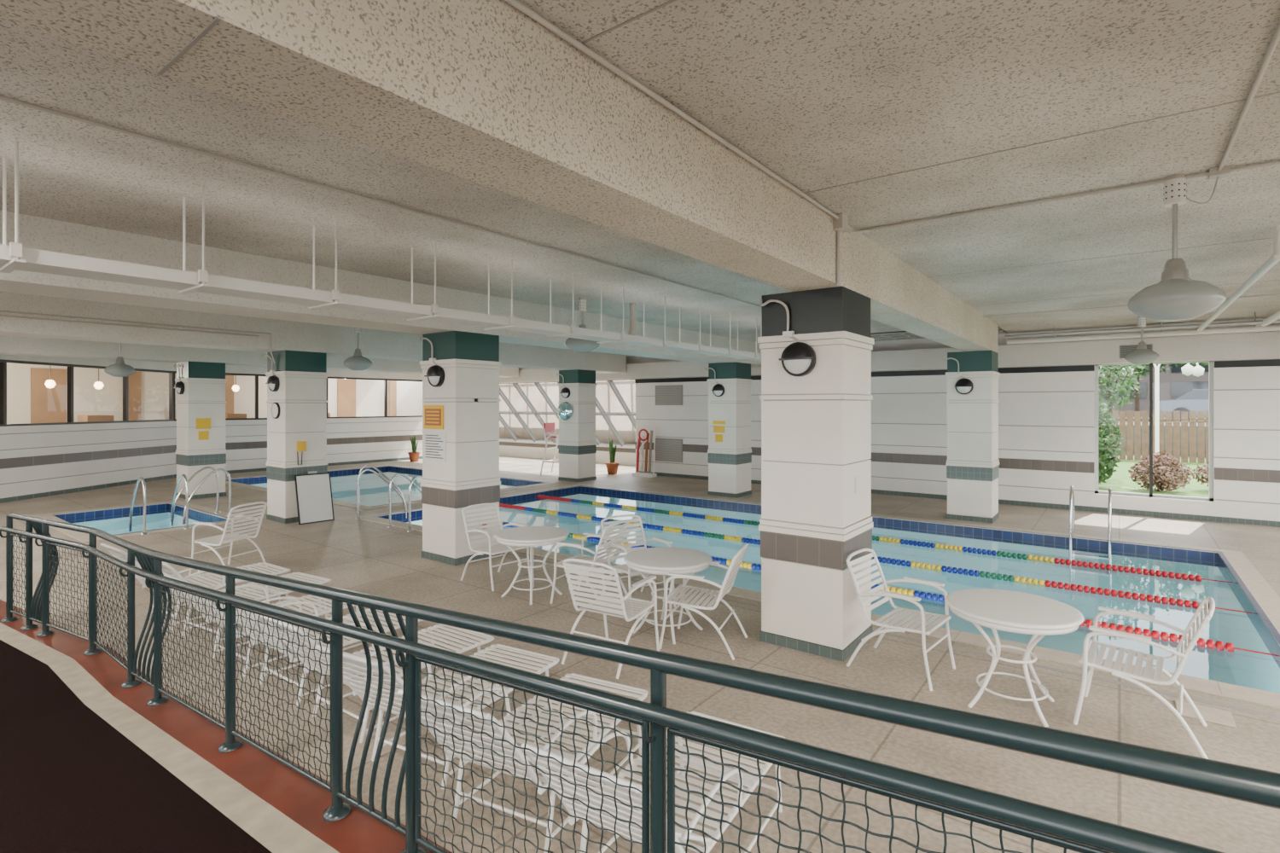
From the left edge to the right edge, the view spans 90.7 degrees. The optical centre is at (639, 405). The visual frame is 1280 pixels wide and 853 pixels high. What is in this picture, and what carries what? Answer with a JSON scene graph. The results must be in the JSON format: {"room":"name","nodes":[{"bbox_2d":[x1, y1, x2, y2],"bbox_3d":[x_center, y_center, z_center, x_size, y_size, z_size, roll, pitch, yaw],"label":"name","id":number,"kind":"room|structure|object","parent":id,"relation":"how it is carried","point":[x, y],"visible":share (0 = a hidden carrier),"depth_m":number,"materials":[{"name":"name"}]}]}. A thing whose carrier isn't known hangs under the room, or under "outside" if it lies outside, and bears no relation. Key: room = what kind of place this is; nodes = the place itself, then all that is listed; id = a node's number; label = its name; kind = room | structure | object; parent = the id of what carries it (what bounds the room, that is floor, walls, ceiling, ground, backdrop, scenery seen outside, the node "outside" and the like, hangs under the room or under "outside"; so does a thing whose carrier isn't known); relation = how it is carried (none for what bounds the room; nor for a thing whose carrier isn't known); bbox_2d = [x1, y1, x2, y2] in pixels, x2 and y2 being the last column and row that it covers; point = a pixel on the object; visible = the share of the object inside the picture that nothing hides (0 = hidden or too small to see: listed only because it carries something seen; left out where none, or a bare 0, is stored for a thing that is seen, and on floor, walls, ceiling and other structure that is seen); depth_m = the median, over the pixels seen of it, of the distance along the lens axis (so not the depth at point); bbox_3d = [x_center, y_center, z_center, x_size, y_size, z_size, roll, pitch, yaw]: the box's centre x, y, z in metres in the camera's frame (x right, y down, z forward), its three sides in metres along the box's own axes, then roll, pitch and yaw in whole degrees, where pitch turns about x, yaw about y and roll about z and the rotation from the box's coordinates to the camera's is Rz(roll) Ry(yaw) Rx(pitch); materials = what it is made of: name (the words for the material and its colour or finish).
{"room":"indoor swimming pool","nodes":[
{"label":"indoor swimming pool","id":0,"kind":"room"},
{"bbox_2d":[0,354,174,503],"bbox_3d":[-14.181,0.300,13.255,0.212,3.700,10.978,0,0,3],"label":"wall","id":1,"kind":"structure","parent":0,"point":[36,462],"depth_m":15.75,"materials":[{"name":"beige tile"}]},
{"bbox_2d":[0,359,424,426],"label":"interior window","id":2,"kind":"structure","parent":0,"point":[29,400],"depth_m":21.59,"materials":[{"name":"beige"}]},
{"bbox_2d":[174,362,422,477],"bbox_3d":[-10.417,0.300,23.329,0.212,3.700,11.400,0,0,37],"label":"wall","id":3,"kind":"structure","parent":0,"point":[349,440],"depth_m":22.91,"materials":[{"name":"beige tile"}]},
{"bbox_2d":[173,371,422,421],"bbox_3d":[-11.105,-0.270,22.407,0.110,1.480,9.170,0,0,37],"label":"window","id":4,"kind":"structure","parent":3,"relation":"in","point":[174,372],"depth_m":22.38,"materials":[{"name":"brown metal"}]},
{"bbox_2d":[0,455,1279,852],"bbox_3d":[-5.335,2.150,12.827,36.000,0.001,22.000,0,0,37],"label":"floor","id":5,"kind":"structure","parent":0,"point":[357,555],"depth_m":4.69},
{"bbox_2d":[29,500,245,542],"bbox_3d":[-9.549,2.592,12.069,3.960,0.916,2.460,0,0,37],"label":"hot tub","id":6,"kind":"object","parent":5,"relation":"in","point":[113,520],"visible":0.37,"depth_m":13.04,"materials":[{"name":"liquid"}]},
{"bbox_2d":[128,474,190,535],"bbox_3d":[-8.331,1.698,10.957,0.825,0.984,0.710,0,0,37],"label":"pool handrail","id":7,"kind":"object","parent":6,"relation":"attached to","point":[141,479],"visible":1,"depth_m":10.94,"materials":[{"name":"silver metal"}]},
{"bbox_2d":[173,466,231,524],"bbox_3d":[-8.383,1.698,12.117,0.710,0.984,0.825,0,0,37],"label":"pool handrail","id":8,"kind":"object","parent":6,"relation":"attached to","point":[205,468],"visible":0.84,"depth_m":12.20,"materials":[{"name":"silver metal"}]},
{"bbox_2d":[99,542,290,630],"bbox_3d":[-4.506,1.735,6.504,0.634,0.837,1.508,0,0,34],"label":"chaise lounge","id":9,"kind":"object","parent":5,"relation":"on","point":[111,549],"visible":0.43,"depth_m":6.49,"materials":[{"name":"white plastic"}]},
{"bbox_2d":[173,361,226,499],"bbox_3d":[-10.383,0.575,14.867,0.798,3.150,0.914,0,0,37],"label":"column","id":10,"kind":"structure","parent":5,"relation":"on","point":[200,386],"depth_m":14.65,"materials":[{"name":"grey"}]},
{"bbox_2d":[77,413,330,422],"bbox_3d":[-14.971,1.225,19.993,2.693,1.850,11.367,0,0,19],"label":"cabinet","id":11,"kind":"object","parent":5,"relation":"on","point":[80,418],"visible":0.12,"depth_m":18.58,"materials":[{"name":"brown wood"}]},
{"bbox_2d":[0,599,452,852],"bbox_3d":[-3.737,1.723,2.312,19.250,0.854,4.070,0,0,37],"label":"walkway","id":12,"kind":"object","parent":5,"relation":"on","point":[87,766],"visible":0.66,"depth_m":3.39,"materials":[{"name":"brown carpet"}]},
{"bbox_2d":[0,512,1279,852],"bbox_3d":[-1.423,1.271,2.936,11.818,1.715,0.402,0,0,36],"label":"ramp railing","id":13,"kind":"object","parent":12,"relation":"on","point":[1073,832],"visible":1,"depth_m":2.06,"materials":[{"name":"metal"}]},
{"bbox_2d":[188,501,267,575],"bbox_3d":[-5.295,1.702,8.174,0.716,0.909,0.584,0,0,17],"label":"patio chair","id":14,"kind":"object","parent":5,"relation":"on","point":[218,540],"visible":0.97,"depth_m":8.07,"materials":[{"name":"white plastic"}]},
{"bbox_2d":[135,557,331,641],"bbox_3d":[-3.825,1.735,6.061,0.634,0.837,1.508,0,0,30],"label":"chaise lounge","id":15,"kind":"object","parent":5,"relation":"on","point":[165,565],"visible":0.36,"depth_m":6.04,"materials":[{"name":"white plastic"}]},
{"bbox_2d":[162,571,360,676],"bbox_3d":[-3.170,1.735,5.476,0.634,0.837,1.508,0,0,35],"label":"chaise lounge","id":16,"kind":"object","parent":5,"relation":"on","point":[304,598],"visible":0.34,"depth_m":5.34,"materials":[{"name":"white plastic"}]},
{"bbox_2d":[263,349,328,523],"bbox_3d":[-6.527,0.575,11.945,0.834,3.150,0.914,0,0,37],"label":"column","id":17,"kind":"structure","parent":5,"relation":"on","point":[296,383],"depth_m":11.70,"materials":[{"name":"grey tile"}]},
{"bbox_2d":[294,471,334,524],"bbox_3d":[-5.990,1.685,11.643,0.235,0.927,0.622,0,0,40],"label":"whiteboard","id":18,"kind":"object","parent":5,"relation":"on","point":[314,499],"visible":1,"depth_m":11.63,"materials":[{"name":"white plastic"}]},
{"bbox_2d":[220,601,424,705],"bbox_3d":[-2.478,1.735,4.994,0.634,0.837,1.508,0,0,36],"label":"chaise lounge","id":19,"kind":"object","parent":5,"relation":"on","point":[348,617],"visible":0.4,"depth_m":4.80,"materials":[{"name":"white plastic"}]},
{"bbox_2d":[255,613,494,743],"bbox_3d":[-1.805,1.735,4.493,0.634,0.837,1.508,0,0,35],"label":"chaise lounge","id":20,"kind":"object","parent":5,"relation":"on","point":[429,630],"visible":0.41,"depth_m":4.37,"materials":[{"name":"white plastic"}]},
{"bbox_2d":[354,465,407,518],"bbox_3d":[-5.119,1.697,12.510,0.925,0.984,1.010,0,0,-23],"label":"pool handrail","id":21,"kind":"object","parent":5,"relation":"on","point":[400,494],"visible":0.98,"depth_m":12.21,"materials":[{"name":"silver metal"}]},
{"bbox_2d":[225,465,562,510],"bbox_3d":[-7.270,2.592,17.807,8.460,0.916,5.760,0,0,37],"label":"pool","id":22,"kind":"object","parent":5,"relation":"in","point":[374,491],"visible":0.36,"depth_m":20.22,"materials":[{"name":"liquid"}]},
{"bbox_2d":[387,473,422,531],"bbox_3d":[-3.899,1.697,11.246,0.710,0.984,0.925,0,0,37],"label":"pool handrail","id":23,"kind":"object","parent":5,"relation":"on","point":[396,474],"visible":0.65,"depth_m":11.08,"materials":[{"name":"silver metal"}]},
{"bbox_2d":[407,436,420,462],"bbox_3d":[-8.612,1.639,24.077,0.454,1.022,0.468,0,0,37],"label":"potted plant","id":24,"kind":"object","parent":5,"relation":"on","point":[414,456],"visible":1,"depth_m":23.96,"materials":[{"name":"green plant"}]},
{"bbox_2d":[315,644,559,790],"bbox_3d":[-1.185,1.735,4.000,0.634,0.837,1.508,0,0,29],"label":"chaise lounge","id":25,"kind":"object","parent":5,"relation":"on","point":[357,686],"visible":0.51,"depth_m":3.85,"materials":[{"name":"white plastic"}]},
{"bbox_2d":[419,331,501,565],"bbox_3d":[-2.580,0.575,8.954,0.798,3.150,0.914,0,0,37],"label":"column","id":26,"kind":"structure","parent":5,"relation":"on","point":[461,371],"depth_m":8.71,"materials":[{"name":"grey tile"}]},
{"bbox_2d":[460,503,529,591],"bbox_3d":[-1.774,1.702,7.749,0.716,0.909,0.584,0,0,42],"label":"patio chair","id":27,"kind":"object","parent":5,"relation":"on","point":[491,550],"visible":0.81,"depth_m":7.78,"materials":[{"name":"white plastic"}]},
{"bbox_2d":[397,673,648,852],"bbox_3d":[-0.543,1.735,3.475,0.634,0.837,1.508,0,0,27],"label":"chaise lounge","id":28,"kind":"object","parent":5,"relation":"on","point":[498,731],"visible":0.67,"depth_m":3.25,"materials":[{"name":"white plastic"}]},
{"bbox_2d":[494,526,569,605],"bbox_3d":[-1.218,1.799,7.134,0.840,0.722,0.840,0,0,37],"label":"patio table","id":29,"kind":"object","parent":5,"relation":"on","point":[532,537],"visible":1,"depth_m":7.04,"materials":[{"name":"white plastic"}]},
{"bbox_2d":[540,422,558,474],"bbox_3d":[-2.580,1.351,19.773,0.849,1.609,0.750,0,0,20],"label":"chair","id":30,"kind":"object","parent":5,"relation":"on","point":[548,427],"visible":0.76,"depth_m":19.65,"materials":[{"name":"white"}]},
{"bbox_2d":[556,369,597,482],"bbox_3d":[-1.870,0.575,18.158,0.845,3.150,0.964,0,0,37],"label":"column","id":31,"kind":"structure","parent":5,"relation":"on","point":[576,410],"depth_m":17.90,"materials":[{"name":"grey tile"}]},
{"bbox_2d":[550,519,628,611],"bbox_3d":[-0.533,1.702,6.938,0.716,0.909,0.584,0,0,27],"label":"patio chair","id":32,"kind":"object","parent":5,"relation":"on","point":[601,560],"visible":0.72,"depth_m":6.83,"materials":[{"name":"white plastic"}]},
{"bbox_2d":[561,558,659,679],"bbox_3d":[-0.248,1.702,5.377,0.584,0.909,0.716,0,0,31],"label":"patio chair","id":33,"kind":"object","parent":5,"relation":"on","point":[599,573],"visible":0.97,"depth_m":5.22,"materials":[{"name":"white plastic"}]},
{"bbox_2d":[605,436,619,474],"bbox_3d":[-0.869,1.569,19.739,0.471,1.161,0.459,0,0,37],"label":"potted plant","id":34,"kind":"object","parent":5,"relation":"on","point":[612,467],"visible":1,"depth_m":19.62,"materials":[{"name":"green plant"}]},
{"bbox_2d":[600,514,675,615],"bbox_3d":[-0.040,1.702,6.888,0.584,0.909,0.716,0,0,-33],"label":"patio chair","id":35,"kind":"object","parent":5,"relation":"on","point":[620,568],"visible":0.48,"depth_m":7.04,"materials":[{"name":"white plastic"}]},
{"bbox_2d":[632,426,657,477],"bbox_3d":[0.132,1.400,19.080,0.720,1.502,0.270,0,0,37],"label":"equipment rack","id":36,"kind":"object","parent":5,"relation":"on","point":[639,439],"visible":1,"depth_m":19.04,"materials":[{"name":"red"}]},
{"bbox_2d":[521,711,785,852],"bbox_3d":[0.159,1.735,2.958,0.634,0.837,1.508,0,0,32],"label":"chaise lounge","id":37,"kind":"object","parent":5,"relation":"on","point":[732,775],"visible":0.59,"depth_m":2.74,"materials":[{"name":"white plastic"}]},
{"bbox_2d":[623,546,712,644],"bbox_3d":[0.264,1.799,6.011,0.840,0.722,0.840,0,0,37],"label":"patio table","id":38,"kind":"object","parent":5,"relation":"on","point":[663,561],"visible":0.79,"depth_m":5.89,"materials":[{"name":"white plastic"}]},
{"bbox_2d":[659,543,748,660],"bbox_3d":[0.595,1.702,5.713,0.716,0.909,0.584,0,0,21],"label":"patio chair","id":39,"kind":"object","parent":5,"relation":"on","point":[727,584],"visible":0.97,"depth_m":5.57,"materials":[{"name":"white plastic"}]},
{"bbox_2d":[704,362,752,498],"bbox_3d":[2.106,0.575,15.176,0.845,3.150,0.914,0,0,37],"label":"column","id":40,"kind":"structure","parent":5,"relation":"on","point":[730,450],"depth_m":14.91,"materials":[{"name":"grey"}]},
{"bbox_2d":[352,483,1279,708],"bbox_3d":[1.650,2.767,10.670,13.100,1.266,6.360,0,0,37],"label":"pool","id":41,"kind":"object","parent":5,"relation":"in","point":[1246,676],"visible":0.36,"depth_m":10.18,"materials":[{"name":"liquid"}]},
{"bbox_2d":[499,503,1251,613],"bbox_3d":[1.559,2.225,10.550,12.520,0.082,0.086,0,0,37],"label":"lane rope","id":42,"kind":"object","parent":41,"relation":"on","point":[1067,586],"visible":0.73,"depth_m":8.47,"materials":[{"name":"red"}]},
{"bbox_2d":[535,494,1233,583],"bbox_3d":[2.435,2.225,11.706,12.520,0.082,0.086,0,0,37],"label":"lane rope","id":43,"kind":"object","parent":41,"relation":"on","point":[1184,577],"visible":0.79,"depth_m":9.76,"materials":[{"name":"red"}]},
{"bbox_2d":[499,521,1279,657],"bbox_3d":[0.684,2.225,9.395,12.520,0.082,0.086,0,0,37],"label":"lane rope","id":44,"kind":"object","parent":41,"relation":"on","point":[1210,644],"visible":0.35,"depth_m":6.37,"materials":[{"name":"red"}]},
{"bbox_2d":[1069,485,1111,576],"bbox_3d":[7.247,1.971,10.173,0.542,1.324,0.770,0,0,37],"label":"pool ladder","id":45,"kind":"object","parent":41,"relation":"attached to","point":[1072,490],"visible":0.98,"depth_m":9.94,"materials":[{"name":"silver metal"}]},
{"bbox_2d":[757,230,874,662],"bbox_3d":[1.591,0.315,5.782,0.800,3.670,0.930,0,0,37],"label":"column","id":46,"kind":"structure","parent":5,"relation":"on","point":[815,345],"depth_m":5.53,"materials":[{"name":"grey tile"}]},
{"bbox_2d":[392,529,1279,719],"bbox_3d":[1.511,2.148,6.546,14.500,0.004,0.060,0,0,37],"label":"drain","id":47,"kind":"object","parent":5,"relation":"on","point":[1210,702],"visible":0.56,"depth_m":5.11,"materials":[{"name":"grey"}]},
{"bbox_2d":[846,548,955,691],"bbox_3d":[2.125,1.702,5.196,0.716,0.909,0.584,0,0,43],"label":"patio chair","id":48,"kind":"object","parent":5,"relation":"on","point":[910,613],"visible":0.99,"depth_m":5.18,"materials":[{"name":"white plastic"}]},
{"bbox_2d":[942,350,1000,523],"bbox_3d":[6.282,0.575,12.011,0.845,3.150,0.914,0,0,37],"label":"column","id":49,"kind":"structure","parent":5,"relation":"on","point":[972,463],"depth_m":11.74,"materials":[{"name":"grey tile"}]},
{"bbox_2d":[944,588,1084,727],"bbox_3d":[2.671,1.799,4.551,0.860,0.722,0.860,0,0,37],"label":"patio table","id":50,"kind":"object","parent":5,"relation":"on","point":[1038,616],"visible":1,"depth_m":4.45,"materials":[{"name":"white plastic"}]},
{"bbox_2d":[1072,596,1215,759],"bbox_3d":[3.372,1.702,4.242,0.716,0.909,0.584,0,0,41],"label":"patio chair","id":51,"kind":"object","parent":5,"relation":"on","point":[1087,659],"visible":0.99,"depth_m":4.22,"materials":[{"name":"white plastic"}]},
{"bbox_2d":[1175,700,1236,727],"bbox_3d":[3.923,2.144,4.398,0.300,0.012,0.250,0,0,37],"label":"lid","id":52,"kind":"object","parent":5,"relation":"on","point":[1212,715],"visible":0.8,"depth_m":4.37,"materials":[{"name":"white plastic"}]},
{"bbox_2d":[0,0,1279,363],"bbox_3d":[0.870,-1.148,6.869,17.311,0.807,18.000,0,0,37],"label":"pipe","id":53,"kind":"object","parent":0,"point":[840,220],"depth_m":5.01,"materials":[{"name":"white metal"}]},
{"bbox_2d":[104,343,135,377],"bbox_3d":[-10.118,-1.051,12.311,0.480,0.999,0.480,0,0,37],"label":"pendant light","id":54,"kind":"object","parent":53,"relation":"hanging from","point":[119,369],"visible":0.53,"depth_m":12.21,"materials":[{"name":"beige metal"}]},
{"bbox_2d":[44,365,239,391],"bbox_3d":[-16.143,-1.015,18.871,1.198,1.070,8.459,0,0,20],"label":"pendant lights","id":55,"kind":"object","parent":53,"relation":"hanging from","point":[49,384],"visible":0.66,"depth_m":19.20,"materials":[{"name":"white glass"}]},
{"bbox_2d":[0,335,518,377],"bbox_3d":[-10.369,-1.275,14.886,0.750,0.550,19.200,0,0,37],"label":"ceiling beam","id":56,"kind":"structure","parent":53,"relation":"attached to","point":[8,345],"depth_m":13.94,"materials":[{"name":"white paint"}]},
{"bbox_2d":[0,291,626,373],"bbox_3d":[-6.527,-1.275,11.974,0.750,0.550,19.200,0,0,37],"label":"ceiling beam","id":57,"kind":"structure","parent":53,"relation":"attached to","point":[334,340],"depth_m":10.78,"materials":[{"name":"white paint"}]},
{"bbox_2d":[343,327,372,370],"bbox_3d":[-5.298,-1.103,11.883,0.500,0.894,0.500,0,0,37],"label":"pendant light","id":58,"kind":"object","parent":53,"relation":"hanging from","point":[357,362],"visible":0.84,"depth_m":11.76,"materials":[{"name":"beige metal"}]},
{"bbox_2d":[0,210,761,367],"bbox_3d":[-2.567,-1.275,8.972,0.750,0.550,19.200,0,0,37],"label":"ceiling beam","id":59,"kind":"structure","parent":53,"relation":"attached to","point":[37,233],"depth_m":6.75,"materials":[{"name":"white paint"}]},
{"bbox_2d":[0,140,761,362],"bbox_3d":[-0.670,-1.192,7.973,0.500,0.715,14.260,0,0,37],"label":"strip light","id":60,"kind":"object","parent":53,"relation":"hanging from","point":[13,257],"visible":0.89,"depth_m":4.98,"materials":[{"name":"white metal"}]},
{"bbox_2d":[0,0,997,352],"bbox_3d":[1.302,-1.274,5.161,0.460,0.553,17.800,0,0,37],"label":"ceiling beam","id":61,"kind":"structure","parent":53,"relation":"attached to","point":[480,91],"depth_m":2.49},
{"bbox_2d":[564,297,599,352],"bbox_3d":[-0.834,-1.158,9.164,0.500,0.784,0.500,0,0,37],"label":"pendant light","id":62,"kind":"object","parent":53,"relation":"hanging from","point":[575,345],"visible":0.88,"depth_m":9.04,"materials":[{"name":"beige metal"}]},
{"bbox_2d":[1124,315,1159,364],"bbox_3d":[8.704,-1.131,10.970,0.480,0.839,0.480,0,0,37],"label":"pendant light","id":63,"kind":"object","parent":53,"relation":"hanging from","point":[1142,355],"visible":0.99,"depth_m":10.89,"materials":[{"name":"beige metal"}]},
{"bbox_2d":[1127,174,1226,321],"bbox_3d":[3.622,-1.061,4.282,0.510,0.977,0.510,0,0,37],"label":"pendant light","id":64,"kind":"object","parent":53,"relation":"hanging from","point":[1177,297],"visible":1,"depth_m":4.20,"materials":[{"name":"beige metal"}]},
{"bbox_2d":[0,0,1279,356],"bbox_3d":[-5.969,-1.674,11.990,36.000,0.253,19.900,0,0,37],"label":"ceiling","id":65,"kind":"structure","parent":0,"point":[881,113],"depth_m":3.94,"materials":[{"name":"beige paint"}]},
{"bbox_2d":[497,318,1279,527],"bbox_3d":[3.413,0.300,18.575,27.600,3.700,2.370,0,0,37],"label":"wall","id":66,"kind":"structure","parent":0,"point":[1046,414],"depth_m":13.42,"materials":[{"name":"white paint"}]},
{"bbox_2d":[497,378,635,447],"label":"window","id":67,"kind":"structure","parent":66,"relation":"in","point":[524,407],"depth_m":23.09,"materials":[{"name":"grey"}]},
{"bbox_2d":[655,384,682,405],"bbox_3d":[0.874,-0.306,19.005,0.963,0.587,0.028,0,0,37],"label":"air vent","id":68,"kind":"object","parent":66,"relation":"in","point":[665,395],"depth_m":18.99,"materials":[{"name":"grey metal"}]},
{"bbox_2d":[655,437,682,462],"bbox_3d":[0.874,1.348,19.005,0.963,0.699,0.028,0,0,37],"label":"air vent","id":69,"kind":"object","parent":66,"relation":"in","point":[668,450],"depth_m":18.99,"materials":[{"name":"grey metal"}]},
{"bbox_2d":[1091,360,1217,504],"bbox_3d":[9.908,0.485,12.253,1.890,2.670,0.180,0,0,37],"label":"window","id":70,"kind":"structure","parent":66,"relation":"in","point":[1102,493],"depth_m":12.25,"materials":[{"name":"white metal"}]},
{"bbox_2d":[499,331,1279,383],"bbox_3d":[2.576,-1.045,17.470,27.400,0.450,0.402,0,0,37],"label":"ceiling soffit","id":71,"kind":"structure","parent":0,"point":[1262,345],"depth_m":12.79,"materials":[{"name":"grey paint"}]},
{"bbox_2d":[870,325,1006,341],"bbox_3d":[5.451,-1.525,14.145,4.600,0.050,1.430,0,0,37],"label":"grille","id":72,"kind":"object","parent":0,"point":[898,335],"depth_m":13.83,"materials":[{"name":"white metal"}]},
{"label":"outside","id":73,"kind":"structure","parent":0,"visible":0},
{"bbox_2d":[1098,416,1208,497],"bbox_3d":[12.081,1.550,15.939,120.000,1.600,120.000,0,0,37],"label":"ground","id":74,"kind":"structure","parent":73,"point":[1120,481],"depth_m":15.49,"materials":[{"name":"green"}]},
{"bbox_2d":[1098,395,1126,485],"bbox_3d":[10.196,0.740,14.354,1.338,2.278,1.266,0,0,37],"label":"juniper shrub","id":75,"kind":"object","parent":74,"relation":"on","point":[1104,428],"visible":0.27,"depth_m":14.00,"materials":[{"name":"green plant"}]},
{"bbox_2d":[1098,364,1145,475],"bbox_3d":[12.402,0.079,16.685,1.471,3.542,1.482,0,0,37],"label":"deciduous tree","id":76,"kind":"object","parent":74,"relation":"on","point":[1108,383],"visible":0.59,"depth_m":16.46,"materials":[{"name":"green plant"}]},
{"bbox_2d":[1107,363,1178,411],"bbox_3d":[28.456,-3.298,36.183,6.281,8.096,6.169,0,0,37],"label":"deciduous tree","id":77,"kind":"object","parent":74,"relation":"on","point":[1143,373],"visible":0.02,"depth_m":36.07,"materials":[{"name":"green plant"}]},
{"bbox_2d":[1098,410,1208,463],"bbox_3d":[17.130,1.015,20.945,18.000,1.670,0.080,0,0,37],"label":"fence","id":78,"kind":"object","parent":74,"relation":"on","point":[1201,420],"visible":0.14,"depth_m":20.74,"materials":[{"name":"brown wood"}]},
{"bbox_2d":[1098,362,1208,417],"bbox_3d":[38.593,-1.350,40.985,28.000,4.200,8.050,0,0,37],"label":"building","id":79,"kind":"structure","parent":74,"relation":"on","point":[1173,384],"depth_m":40.02,"materials":[{"name":"grey concrete"}]},
{"bbox_2d":[1122,363,1194,465],"bbox_3d":[15.516,0.138,18.982,1.700,3.425,0.300,0,0,37],"label":"lamp post","id":80,"kind":"object","parent":74,"relation":"on","point":[1187,369],"visible":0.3,"depth_m":18.94,"materials":[{"name":"white metal"}]},
{"bbox_2d":[1128,451,1193,492],"bbox_3d":[11.187,1.425,13.611,1.080,0.893,1.116,0,0,37],"label":"shrub","id":81,"kind":"object","parent":74,"relation":"on","point":[1165,470],"visible":0.91,"depth_m":13.46,"materials":[{"name":"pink plant"}]},
{"bbox_2d":[1158,389,1208,418],"bbox_3d":[25.843,0.020,28.095,4.450,1.460,1.840,0,0,37],"label":"parked car","id":82,"kind":"object","parent":74,"relation":"on","point":[1196,400],"visible":0.21,"depth_m":28.15,"materials":[{"name":"grey paint"}]},
{"bbox_2d":[1176,362,1208,369],"bbox_3d":[30.205,-2.970,32.346,6.062,7.439,6.168,0,0,37],"label":"deciduous tree","id":83,"kind":"object","parent":74,"relation":"on","point":[1190,363],"visible":0.02,"depth_m":32.68,"materials":[{"name":"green plant"}]},
{"bbox_2d":[1192,362,1204,377],"bbox_3d":[17.475,0.138,18.752,1.700,3.425,0.300,0,0,37],"label":"lamp post","id":84,"kind":"object","parent":74,"relation":"on","point":[1198,371],"visible":0.15,"depth_m":19.09,"materials":[{"name":"white glass"}]},
{"bbox_2d":[1191,461,1208,487],"bbox_3d":[12.499,1.451,13.364,1.285,0.849,1.281,0,0,37],"label":"shrub","id":85,"kind":"object","parent":74,"relation":"on","point":[1201,469],"visible":0.12,"depth_m":13.64,"materials":[{"name":"brown plant"}]}
]}

